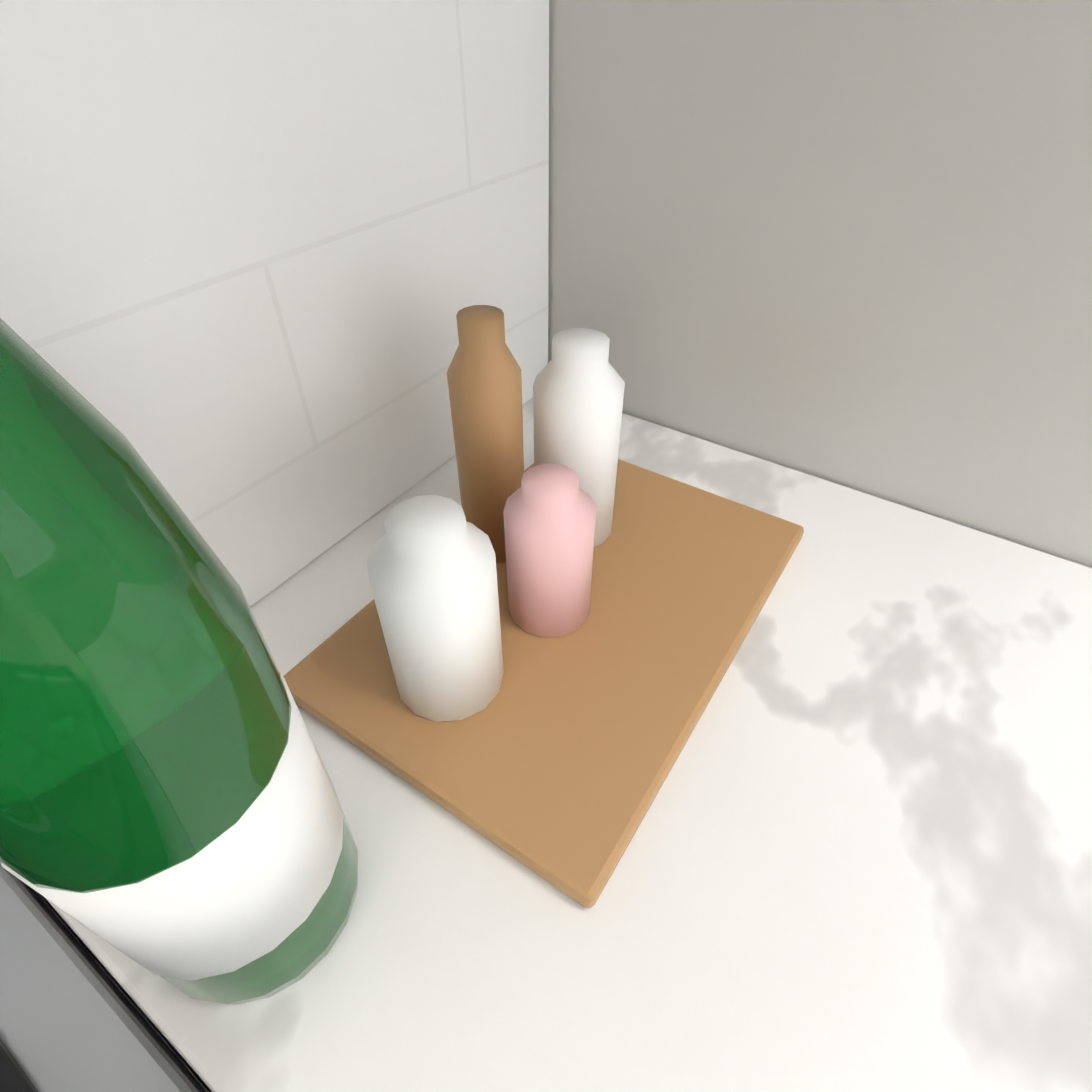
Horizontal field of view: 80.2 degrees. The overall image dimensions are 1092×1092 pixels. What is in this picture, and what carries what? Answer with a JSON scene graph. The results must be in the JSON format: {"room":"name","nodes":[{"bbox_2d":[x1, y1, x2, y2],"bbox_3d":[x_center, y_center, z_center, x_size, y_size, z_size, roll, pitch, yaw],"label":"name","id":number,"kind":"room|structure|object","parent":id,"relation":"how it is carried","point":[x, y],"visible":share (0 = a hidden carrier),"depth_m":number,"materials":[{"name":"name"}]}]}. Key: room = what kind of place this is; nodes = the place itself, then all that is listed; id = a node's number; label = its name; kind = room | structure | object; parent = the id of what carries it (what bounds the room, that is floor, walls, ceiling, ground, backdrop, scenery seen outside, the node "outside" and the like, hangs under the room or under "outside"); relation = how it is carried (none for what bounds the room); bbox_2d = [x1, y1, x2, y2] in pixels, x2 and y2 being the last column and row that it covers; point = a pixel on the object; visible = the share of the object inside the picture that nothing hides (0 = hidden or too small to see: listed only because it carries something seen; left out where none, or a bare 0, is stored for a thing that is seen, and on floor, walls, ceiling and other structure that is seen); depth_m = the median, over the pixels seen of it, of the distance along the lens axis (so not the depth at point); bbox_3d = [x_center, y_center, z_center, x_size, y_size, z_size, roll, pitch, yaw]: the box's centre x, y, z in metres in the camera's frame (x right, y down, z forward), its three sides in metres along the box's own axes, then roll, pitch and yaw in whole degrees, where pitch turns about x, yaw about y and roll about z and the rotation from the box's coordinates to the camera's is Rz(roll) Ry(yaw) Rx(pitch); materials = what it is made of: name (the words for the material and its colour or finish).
{"room":"kitchen","nodes":[
{"label":"kitchen","id":0,"kind":"room"},
{"bbox_3d":[0.960,2.320,-0.712,5.990,0.050,6.420,24,48,24],"label":"floor","id":1,"kind":"structure","parent":0,"visible":0},
{"bbox_2d":[0,863,211,1091],"bbox_3d":[-0.159,0.804,0.197,0.724,0.958,0.767,24,48,24],"label":"range","id":2,"kind":"object","parent":1,"relation":"on","point":[74,1017],"visible":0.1,"depth_m":0.24,"materials":[{"name":"silver metal"}]},
{"bbox_3d":[0.160,0.475,0.608,0.691,0.889,0.448,24,48,24],"label":"base cabinet","id":3,"kind":"object","parent":1,"relation":"on","visible":0},
{"bbox_2d":[47,398,1091,1091],"bbox_3d":[0.148,0.127,0.298,0.662,0.040,0.450,24,48,24],"label":"countertop","id":4,"kind":"structure","parent":3,"relation":"on","point":[857,854],"depth_m":0.26,"materials":[{"name":"stone"}]},
{"bbox_2d":[0,318,357,1004],"bbox_3d":[-0.110,0.021,0.149,0.077,0.315,0.077,24,48,24],"label":"bottle","id":5,"kind":"object","parent":4,"relation":"on","point":[172,813],"visible":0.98,"depth_m":0.14,"materials":[{"name":"green glass"}]},
{"bbox_2d":[283,459,803,908],"bbox_3d":[0.014,0.031,0.363,0.180,0.012,0.260,24,48,24],"label":"cutting board","id":6,"kind":"object","parent":4,"relation":"on","point":[553,761],"visible":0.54,"depth_m":0.31,"materials":[{"name":"brown wood"}]},
{"bbox_2d":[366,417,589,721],"bbox_3d":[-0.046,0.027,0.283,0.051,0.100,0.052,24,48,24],"label":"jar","id":7,"kind":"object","parent":6,"relation":"on","point":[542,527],"depth_m":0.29,"materials":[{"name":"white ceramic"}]},
{"bbox_2d":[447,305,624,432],"bbox_3d":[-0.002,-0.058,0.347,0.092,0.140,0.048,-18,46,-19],"label":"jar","id":8,"kind":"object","parent":6,"relation":"on","point":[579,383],"depth_m":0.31,"materials":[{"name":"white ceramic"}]},
{"bbox_2d":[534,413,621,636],"bbox_3d":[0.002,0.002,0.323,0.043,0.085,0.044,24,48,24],"label":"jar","id":9,"kind":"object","parent":6,"relation":"on","point":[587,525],"depth_m":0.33,"materials":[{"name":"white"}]},
{"bbox_3d":[-0.985,0.469,-0.729,0.120,2.700,6.319,24,48,24],"label":"wall","id":10,"kind":"structure","parent":0,"visible":0},
{"bbox_2d":[0,0,548,606],"bbox_3d":[-0.655,0.339,-0.335,0.008,0.499,2.355,24,48,24],"label":"tile backsplash","id":11,"kind":"structure","parent":10,"relation":"attached to","point":[256,256],"depth_m":0.30,"materials":[{"name":"white tile"}]},
{"bbox_2d":[548,0,1091,567],"bbox_3d":[0.473,-0.539,0.500,0.538,2.530,0.902,24,48,24],"label":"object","id":12,"kind":"structure","parent":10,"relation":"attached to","point":[844,242],"depth_m":0.38,"materials":[{"name":"grey paint"}]}
]}

